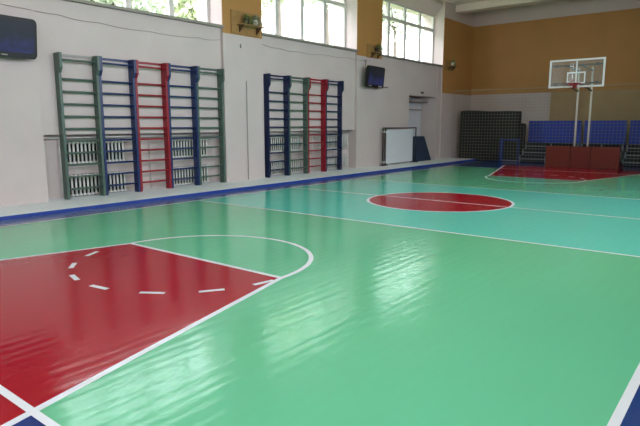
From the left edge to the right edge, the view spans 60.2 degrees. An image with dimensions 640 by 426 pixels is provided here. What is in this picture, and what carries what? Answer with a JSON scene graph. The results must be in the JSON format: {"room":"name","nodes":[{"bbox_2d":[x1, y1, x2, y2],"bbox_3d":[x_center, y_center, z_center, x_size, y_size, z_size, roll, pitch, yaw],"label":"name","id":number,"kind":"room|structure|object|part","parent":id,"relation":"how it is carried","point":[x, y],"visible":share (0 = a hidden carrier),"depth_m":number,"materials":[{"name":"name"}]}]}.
{"room":"sports hall","nodes":[
{"label":"sports hall","id":0,"kind":"room"},
{"bbox_2d":[0,0,474,206],"bbox_3d":[-3.626,-4.120,14.111,1.025,6.934,34.974,7,12,38],"label":"wall","id":1,"kind":"structure","parent":0,"point":[29,162],"depth_m":14.75,"materials":[{"name":"white paint"}]},
{"bbox_2d":[0,14,36,59],"bbox_3d":[-5.927,-3.266,10.191,0.386,0.749,1.254,6,11,33],"label":"television","id":2,"kind":"object","parent":1,"relation":"attached to","point":[18,35],"visible":1,"depth_m":10.32,"materials":[{"name":"black plastic"}]},
{"bbox_2d":[53,52,105,199],"bbox_3d":[-5.072,-1.822,11.743,0.235,3.009,0.876,7,12,38],"label":"wall bars","id":3,"kind":"object","parent":1,"relation":"attached to","point":[57,56],"visible":1,"depth_m":11.66,"materials":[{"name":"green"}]},
{"bbox_3d":[-5.327,-1.771,11.426,0.235,3.009,0.055,7,12,38],"label":"post","id":4,"kind":"part","parent":3,"relation":"part of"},
{"bbox_3d":[-5.152,-3.288,11.570,0.036,0.048,0.765,7,12,38],"label":"rail","id":5,"kind":"part","parent":3,"relation":"part of","materials":[{"name":"grey"}]},
{"bbox_3d":[-4.817,-1.874,12.060,0.235,3.009,0.055,7,12,38],"label":"post","id":6,"kind":"part","parent":3,"relation":"part of","materials":[{"name":"green wood"}]},
{"bbox_2d":[66,141,127,163],"bbox_3d":[-5.020,-1.372,12.380,0.163,0.470,1.510,7,12,38],"label":"radiator","id":7,"kind":"object","parent":1,"relation":"attached to","point":[110,145],"visible":0.75,"depth_m":12.24,"materials":[{"name":"white metal"}]},
{"bbox_2d":[69,171,129,196],"bbox_3d":[-5.019,-0.675,12.492,0.163,0.470,1.510,7,12,38],"label":"radiator","id":8,"kind":"object","parent":1,"relation":"attached to","point":[112,179],"visible":0.63,"depth_m":12.35,"materials":[{"name":"white metal"}]},
{"bbox_2d":[2,4,219,39],"bbox_3d":[-4.541,-4.184,12.145,0.096,0.161,6.212,7,12,38],"label":"cable","id":9,"kind":"object","parent":1,"relation":"attached to","point":[2,4],"visible":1,"depth_m":11.90,"materials":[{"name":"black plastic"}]},
{"bbox_2d":[99,56,140,194],"bbox_3d":[-4.523,-1.933,12.425,0.235,3.009,0.876,7,12,38],"label":"wall bars","id":10,"kind":"object","parent":1,"relation":"attached to","point":[131,65],"visible":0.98,"depth_m":12.50,"materials":[{"name":"blue wood"}]},
{"bbox_3d":[-4.778,-1.881,12.108,0.235,3.009,0.055,7,12,38],"label":"post","id":11,"kind":"part","parent":10,"relation":"part of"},
{"bbox_3d":[-4.603,-3.398,12.252,0.036,0.048,0.765,7,12,38],"label":"rail","id":12,"kind":"part","parent":10,"relation":"part of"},
{"bbox_3d":[-4.268,-1.984,12.742,0.235,3.009,0.055,7,12,38],"label":"post","id":13,"kind":"part","parent":10,"relation":"part of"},
{"bbox_2d":[44,134,218,197],"bbox_3d":[-4.289,-1.222,13.327,0.075,1.294,4.836,7,12,38],"label":"pipe","id":14,"kind":"object","parent":1,"relation":"attached to","point":[149,136],"visible":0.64,"depth_m":12.63,"materials":[{"name":"grey metal"}]},
{"bbox_2d":[64,0,223,27],"bbox_3d":[-4.304,-5.692,12.615,0.627,2.219,4.957,7,12,38],"label":"window","id":15,"kind":"structure","parent":1,"relation":"in","point":[127,3],"depth_m":13.07,"materials":[{"name":"grey plastic"}]},
{"bbox_2d":[135,60,171,191],"bbox_3d":[-3.974,-2.043,13.107,0.235,3.009,0.876,7,12,38],"label":"wall bars","id":16,"kind":"object","parent":1,"relation":"attached to","point":[164,68],"visible":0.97,"depth_m":13.19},
{"bbox_3d":[-4.229,-1.992,12.790,0.235,3.009,0.055,7,12,38],"label":"post","id":17,"kind":"part","parent":16,"relation":"part of","materials":[{"name":"wood"}]},
{"bbox_3d":[-4.054,-3.509,12.935,0.036,0.048,0.765,7,12,38],"label":"rail","id":18,"kind":"part","parent":16,"relation":"part of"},
{"bbox_3d":[-3.718,-2.095,13.424,0.235,3.009,0.055,7,12,38],"label":"post","id":19,"kind":"part","parent":16,"relation":"part of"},
{"bbox_2d":[167,63,199,187],"bbox_3d":[-3.424,-2.154,13.790,0.235,3.009,0.876,7,12,38],"label":"wall bars","id":20,"kind":"object","parent":1,"relation":"attached to","point":[193,70],"visible":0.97,"depth_m":13.89,"materials":[{"name":"blue wood"}]},
{"bbox_3d":[-3.679,-2.103,13.472,0.235,3.009,0.055,7,12,38],"label":"post","id":21,"kind":"part","parent":20,"relation":"part of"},
{"bbox_3d":[-3.505,-3.619,13.617,0.036,0.048,0.765,7,12,38],"label":"rail","id":22,"kind":"part","parent":20,"relation":"part of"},
{"bbox_3d":[-3.169,-2.205,14.107,0.235,3.009,0.055,7,12,38],"label":"post","id":23,"kind":"part","parent":20,"relation":"part of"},
{"bbox_2d":[172,139,209,157],"bbox_3d":[-3.419,-1.694,14.369,0.163,0.470,1.328,7,12,38],"label":"radiator","id":24,"kind":"object","parent":1,"relation":"attached to","point":[176,143],"visible":0.66,"depth_m":14.24,"materials":[{"name":"white metal"}]},
{"bbox_2d":[173,165,210,185],"bbox_3d":[-3.418,-0.998,14.481,0.163,0.470,1.328,7,12,38],"label":"radiator","id":25,"kind":"object","parent":1,"relation":"attached to","point":[184,173],"visible":0.57,"depth_m":14.36,"materials":[{"name":"white metal"}]},
{"bbox_2d":[197,66,225,184],"bbox_3d":[-2.875,-2.264,14.472,0.235,3.009,0.876,7,12,38],"label":"wall bars","id":26,"kind":"object","parent":1,"relation":"attached to","point":[220,73],"visible":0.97,"depth_m":14.58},
{"bbox_3d":[-3.130,-2.213,14.155,0.235,3.009,0.055,7,12,38],"label":"post","id":27,"kind":"part","parent":26,"relation":"part of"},
{"bbox_3d":[-2.956,-3.730,14.299,0.036,0.048,0.765,7,12,38],"label":"rail","id":28,"kind":"part","parent":26,"relation":"part of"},
{"bbox_3d":[-2.620,-2.316,14.789,0.235,3.009,0.055,7,12,38],"label":"post","id":29,"kind":"part","parent":26,"relation":"part of","materials":[{"name":"green wood"}]},
{"bbox_2d":[0,158,475,220],"bbox_3d":[-3.657,-0.523,13.353,2.002,0.072,32.140,7,12,38],"label":"ledge","id":30,"kind":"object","parent":1,"relation":"attached to","point":[95,201],"depth_m":13.21,"materials":[{"name":"blue"}]},
{"bbox_2d":[380,127,417,165],"bbox_3d":[3.173,-2.674,21.902,0.205,1.441,2.617,7,12,38],"label":"whiteboard","id":31,"kind":"object","parent":30,"relation":"on","point":[398,140],"visible":1,"depth_m":21.76,"materials":[{"name":"grey"}]},
{"bbox_3d":[3.162,-2.662,21.889,0.036,1.302,2.038,7,12,38],"label":"panel","id":32,"kind":"part","parent":31,"relation":"part of","materials":[{"name":"white plastic"}]},
{"bbox_2d":[409,136,430,161],"bbox_3d":[4.172,-2.768,23.719,0.482,1.049,1.737,7,12,38],"label":"mat","id":33,"kind":"object","parent":30,"relation":"on","point":[422,153],"visible":0.64,"depth_m":23.85,"materials":[{"name":"leather"}]},
{"bbox_2d":[230,9,264,37],"bbox_3d":[-1.947,-5.167,15.024,0.277,0.603,1.062,7,12,38],"label":"wall planter","id":34,"kind":"object","parent":1,"relation":"attached to","point":[243,23],"visible":1,"depth_m":14.97,"materials":[{"name":"brown wood"}]},
{"bbox_2d":[237,23,264,28],"bbox_3d":[-1.885,-5.117,15.091,0.229,0.024,0.844,7,12,38],"label":"shelf","id":35,"kind":"object","parent":34,"relation":"attached to","point":[245,25],"depth_m":15.04,"materials":[{"name":"brown wood"}]},
{"bbox_2d":[246,81,248,179],"bbox_3d":[-2.039,-2.307,15.545,0.019,2.750,0.019,7,12,38],"label":"rod","id":36,"kind":"object","parent":1,"relation":"attached to","point":[246,81],"visible":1,"depth_m":15.54,"materials":[{"name":"grey metal"}]},
{"bbox_2d":[263,73,289,177],"bbox_3d":[-1.262,-2.589,16.476,0.235,3.009,0.907,7,12,38],"label":"wall bars","id":37,"kind":"object","parent":1,"relation":"attached to","point":[267,78],"visible":1,"depth_m":16.39,"materials":[{"name":"blue wood"}]},
{"bbox_3d":[-1.526,-2.536,16.147,0.235,3.009,0.057,7,12,38],"label":"post","id":38,"kind":"part","parent":37,"relation":"part of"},
{"bbox_3d":[-0.998,-2.642,16.804,0.235,3.009,0.057,7,12,38],"label":"post","id":39,"kind":"part","parent":37,"relation":"part of","materials":[{"name":"blue wood"}]},
{"bbox_2d":[270,136,302,151],"bbox_3d":[-1.083,-2.164,17.271,0.163,0.470,1.602,7,12,38],"label":"radiator","id":40,"kind":"object","parent":1,"relation":"attached to","point":[294,139],"visible":0.71,"depth_m":17.11,"materials":[{"name":"white metal"}]},
{"bbox_2d":[270,158,302,175],"bbox_3d":[-1.082,-1.467,17.383,0.163,0.470,1.602,7,12,38],"label":"radiator","id":41,"kind":"object","parent":1,"relation":"attached to","point":[274,165],"visible":0.56,"depth_m":17.18,"materials":[{"name":"white metal"}]},
{"bbox_2d":[289,75,309,175],"bbox_3d":[-0.694,-2.703,17.181,0.235,3.009,0.907,7,12,38],"label":"wall bars","id":42,"kind":"object","parent":1,"relation":"attached to","point":[306,81],"visible":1,"depth_m":17.32,"materials":[{"name":"green wood"}]},
{"bbox_3d":[-0.959,-2.650,16.853,0.235,3.009,0.057,7,12,38],"label":"post","id":43,"kind":"part","parent":42,"relation":"part of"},
{"bbox_3d":[-0.430,-2.756,17.509,0.235,3.009,0.057,7,12,38],"label":"post","id":44,"kind":"part","parent":42,"relation":"part of","materials":[{"name":"green wood"}]},
{"bbox_2d":[261,0,358,51],"bbox_3d":[-0.391,-6.479,17.476,0.627,2.219,4.800,7,12,38],"label":"window","id":45,"kind":"structure","parent":1,"relation":"in","point":[275,2],"depth_m":17.73,"materials":[{"name":"grey plastic"}]},
{"bbox_3d":[-0.196,-5.389,17.495,0.133,0.060,4.800,7,12,38],"label":"sill","id":46,"kind":"part","parent":45,"relation":"part of","materials":[{"name":"beige"}]},
{"bbox_2d":[270,132,349,170],"bbox_3d":[-0.380,-2.008,18.183,0.075,1.294,4.667,7,12,38],"label":"pipe","id":47,"kind":"object","parent":1,"relation":"attached to","point":[297,132],"visible":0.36,"depth_m":18.31,"materials":[{"name":"grey"}]},
{"bbox_2d":[263,44,363,60],"bbox_3d":[0.073,-5.133,17.874,0.096,0.095,5.489,7,12,38],"label":"cable","id":48,"kind":"object","parent":1,"relation":"attached to","point":[263,44],"visible":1,"depth_m":17.36,"materials":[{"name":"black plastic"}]},
{"bbox_2d":[308,78,327,172],"bbox_3d":[-0.126,-2.817,17.887,0.235,3.009,0.907,7,12,38],"label":"wall bars","id":49,"kind":"object","parent":1,"relation":"attached to","point":[324,82],"visible":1,"depth_m":18.03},
{"bbox_3d":[-0.391,-2.764,17.558,0.235,3.009,0.057,7,12,38],"label":"post","id":50,"kind":"part","parent":49,"relation":"part of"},
{"bbox_3d":[0.138,-2.870,18.215,0.235,3.009,0.057,7,12,38],"label":"post","id":51,"kind":"part","parent":49,"relation":"part of","materials":[{"name":"red wood"}]},
{"bbox_2d":[325,79,343,171],"bbox_3d":[0.442,-2.931,18.592,0.235,3.009,0.907,7,12,38],"label":"wall bars","id":52,"kind":"object","parent":1,"relation":"attached to","point":[340,84],"visible":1,"depth_m":18.77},
{"bbox_3d":[0.177,-2.878,18.264,0.235,3.009,0.057,7,12,38],"label":"post","id":53,"kind":"part","parent":52,"relation":"part of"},
{"bbox_3d":[0.706,-2.985,18.921,0.235,3.009,0.057,7,12,38],"label":"post","id":54,"kind":"part","parent":52,"relation":"part of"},
{"bbox_2d":[327,135,348,148],"bbox_3d":[0.531,-2.489,19.277,0.163,0.470,1.510,7,12,38],"label":"radiator","id":55,"kind":"object","parent":1,"relation":"attached to","point":[329,137],"visible":0.64,"depth_m":19.19,"materials":[{"name":"white metal"}]},
{"bbox_2d":[327,154,348,169],"bbox_3d":[0.533,-1.792,19.389,0.163,0.470,1.510,7,12,38],"label":"radiator","id":56,"kind":"object","parent":1,"relation":"attached to","point":[344,157],"visible":0.53,"depth_m":19.32,"materials":[{"name":"white metal"}]},
{"bbox_2d":[367,43,384,58],"bbox_3d":[2.044,-5.884,19.997,0.276,0.517,0.869,7,12,38],"label":"wall planter","id":57,"kind":"object","parent":1,"relation":"attached to","point":[373,51],"visible":1,"depth_m":19.95,"materials":[{"name":"brown wood"}]},
{"bbox_2d":[365,63,387,87],"bbox_3d":[2.044,-5.054,20.102,0.385,0.979,1.760,6,11,33],"label":"television","id":58,"kind":"object","parent":1,"relation":"attached to","point":[375,75],"visible":1,"depth_m":19.72,"materials":[{"name":"black plastic"}]},
{"bbox_2d":[381,0,443,66],"bbox_3d":[3.668,-7.296,22.518,0.627,2.219,5.138,7,12,38],"label":"window","id":59,"kind":"structure","parent":1,"relation":"in","point":[387,17],"depth_m":22.69,"materials":[{"name":"grey plastic"}]},
{"bbox_3d":[3.863,-6.206,22.538,0.133,0.060,5.138,7,12,38],"label":"sill","id":60,"kind":"part","parent":59,"relation":"part of","materials":[{"name":"beige"}]},
{"bbox_2d":[408,97,427,135],"bbox_3d":[3.950,-3.669,24.080,0.434,2.714,2.364,7,12,38],"label":"door","id":61,"kind":"structure","parent":1,"relation":"in","point":[415,109],"depth_m":24.50,"materials":[{"name":"grey"}]},
{"bbox_3d":[3.977,-4.832,23.870,0.362,0.060,2.291,7,12,38],"label":"roller rail","id":62,"kind":"part","parent":61,"relation":"part of","materials":[{"name":"beige metal"}]},
{"bbox_2d":[444,59,457,70],"bbox_3d":[5.921,-6.660,24.818,0.270,0.492,0.844,7,12,38],"label":"wall planter","id":63,"kind":"object","parent":1,"relation":"attached to","point":[449,64],"visible":1,"depth_m":24.78,"materials":[{"name":"brown wood"}]},
{"bbox_2d":[456,0,561,13],"bbox_3d":[11.397,-8.628,21.106,13.025,0.302,0.531,7,12,38],"label":"ceiling beam","id":64,"kind":"structure","parent":1,"relation":"attached to","point":[490,4],"depth_m":23.95,"materials":[{"name":"white paint"}]},
{"bbox_2d":[0,160,639,425],"bbox_3d":[1.621,0.070,10.566,14.412,0.246,34.974,7,12,38],"label":"floor","id":65,"kind":"structure","parent":0,"point":[477,292],"depth_m":5.15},
{"bbox_2d":[459,110,521,160],"bbox_3d":[7.748,-3.553,25.208,2.701,2.259,0.554,7,12,38],"label":"mat","id":66,"kind":"object","parent":65,"relation":"on","point":[489,123],"visible":0.73,"depth_m":24.97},
{"bbox_2d":[499,138,519,161],"bbox_3d":[8.332,-2.776,24.287,0.822,1.013,0.121,7,12,38],"label":"metal frame","id":67,"kind":"object","parent":65,"relation":"on","point":[502,140],"visible":0.98,"depth_m":24.38,"materials":[{"name":"blue metal"}]},
{"bbox_2d":[520,123,525,154],"bbox_3d":[8.365,-3.312,25.375,2.014,1.728,0.458,7,12,38],"label":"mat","id":68,"kind":"object","parent":65,"relation":"on","point":[523,126],"visible":0.1,"depth_m":24.67,"materials":[{"name":"black"}]},
{"bbox_2d":[519,121,581,162],"bbox_3d":[9.945,-3.090,23.831,2.231,1.773,1.212,7,12,38],"label":"bleachers","id":69,"kind":"object","parent":65,"relation":"on","point":[530,151],"visible":0.56,"depth_m":24.11,"materials":[{"name":"blue plastic"},{"name":"steel"}]},
{"bbox_3d":[10.261,-3.487,24.171,2.207,1.098,0.084,7,12,38],"label":"panel","id":70,"kind":"part","parent":69,"relation":"part of","materials":[{"name":"blue plastic"}]},
{"bbox_2d":[545,57,622,169],"bbox_3d":[9.283,-3.458,19.720,2.542,3.805,3.172,7,12,38],"label":"basketball hoop","id":71,"kind":"object","parent":65,"relation":"on","point":[608,158],"visible":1,"depth_m":20.19,"materials":[{"name":"red"}]},
{"bbox_2d":[581,120,626,163],"bbox_3d":[11.517,-2.895,22.597,1.616,1.773,1.212,7,12,38],"label":"bleachers","id":72,"kind":"object","parent":65,"relation":"on","point":[621,128],"visible":0.42,"depth_m":22.81,"materials":[{"name":"plastic"},{"name":"steel"}]},
{"bbox_3d":[11.833,-3.292,22.937,1.592,1.098,0.084,7,12,38],"label":"panel","id":73,"kind":"part","parent":72,"relation":"part of","materials":[{"name":"blue plastic"}]},
{"bbox_2d":[622,120,639,165],"bbox_3d":[13.221,-2.684,21.259,2.545,1.773,1.212,7,12,38],"label":"bleachers","id":74,"kind":"object","parent":65,"relation":"on","point":[634,124],"visible":0.92,"depth_m":22.10,"materials":[{"name":"blue plastic"}]},
{"bbox_3d":[13.537,-3.081,21.599,2.520,1.098,0.084,7,12,38],"label":"panel","id":75,"kind":"part","parent":74,"relation":"part of","materials":[{"name":"blue plastic"}]},
{"bbox_2d":[441,0,563,11],"bbox_3d":[1.608,-7.042,9.425,14.894,0.302,35.456,7,12,38],"label":"ceiling","id":76,"kind":"structure","parent":0,"point":[455,2],"depth_m":24.14,"materials":[{"name":"white paint"}]},
{"bbox_2d":[471,0,639,150],"bbox_3d":[12.381,-5.635,23.373,14.412,6.934,0.362,7,12,38],"label":"wall","id":77,"kind":"structure","parent":0,"point":[514,47],"depth_m":24.39,"materials":[{"name":"brown paint"}]},
{"bbox_3d":[7.002,-2.765,5.541,0.362,6.934,34.612,7,12,38],"label":"wall","id":78,"kind":"structure","parent":0,"visible":0},
{"bbox_2d":[451,83,639,165],"bbox_3d":[11.194,-3.459,21.638,12.944,3.144,0.019,7,12,38],"label":"net","id":79,"kind":"object","parent":78,"relation":"hanging from","point":[483,96],"visible":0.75,"depth_m":23.23,"materials":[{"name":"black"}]},
{"label":"outside","id":80,"kind":"structure","parent":0,"visible":0},
{"bbox_3d":[10.289,-0.984,22.767,132.660,0.121,120.600,7,12,38],"label":"ground","id":81,"kind":"structure","parent":80,"visible":0},
{"bbox_2d":[88,0,186,14],"bbox_3d":[-8.677,-6.335,21.267,7.590,11.005,7.733,7,12,38],"label":"tree","id":82,"kind":"object","parent":81,"relation":"on","point":[135,4],"visible":0.09,"depth_m":21.36,"materials":[{"name":"green plant"}]},
{"bbox_2d":[138,0,273,31],"bbox_3d":[-5.853,-8.328,28.233,6.762,12.722,5.209,7,12,38],"label":"tree","id":83,"kind":"object","parent":81,"relation":"on","point":[187,9],"visible":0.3,"depth_m":27.18,"materials":[{"name":"green foliage"},{"name":"bark"}]},
{"bbox_2d":[116,0,423,60],"bbox_3d":[-13.233,-17.693,49.918,11.698,24.361,123.736,7,12,38],"label":"sky","id":84,"kind":"structure","parent":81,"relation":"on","point":[289,18],"depth_m":56.84,"materials":[{"name":"white"}]},
{"bbox_2d":[261,0,320,35],"bbox_3d":[-2.402,-9.909,33.024,6.709,14.311,5.306,7,12,38],"label":"tree","id":85,"kind":"object","parent":81,"relation":"on","point":[270,1],"visible":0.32,"depth_m":32.67,"materials":[{"name":"green foliage"},{"name":"bark"}]},
{"bbox_2d":[295,0,333,43],"bbox_3d":[0.384,-12.000,39.881,5.617,16.258,6.148,7,12,38],"label":"tree","id":86,"kind":"object","parent":81,"relation":"on","point":[315,2],"visible":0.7,"depth_m":39.39,"materials":[{"name":"green plant"}]},
{"bbox_2d":[382,5,423,56],"bbox_3d":[6.412,-13.850,49.441,6.236,16.861,7.780,2,9,14],"label":"tree","id":87,"kind":"object","parent":81,"relation":"on","point":[395,13],"visible":0.37,"depth_m":48.38,"materials":[{"name":"green plant"}]}
]}

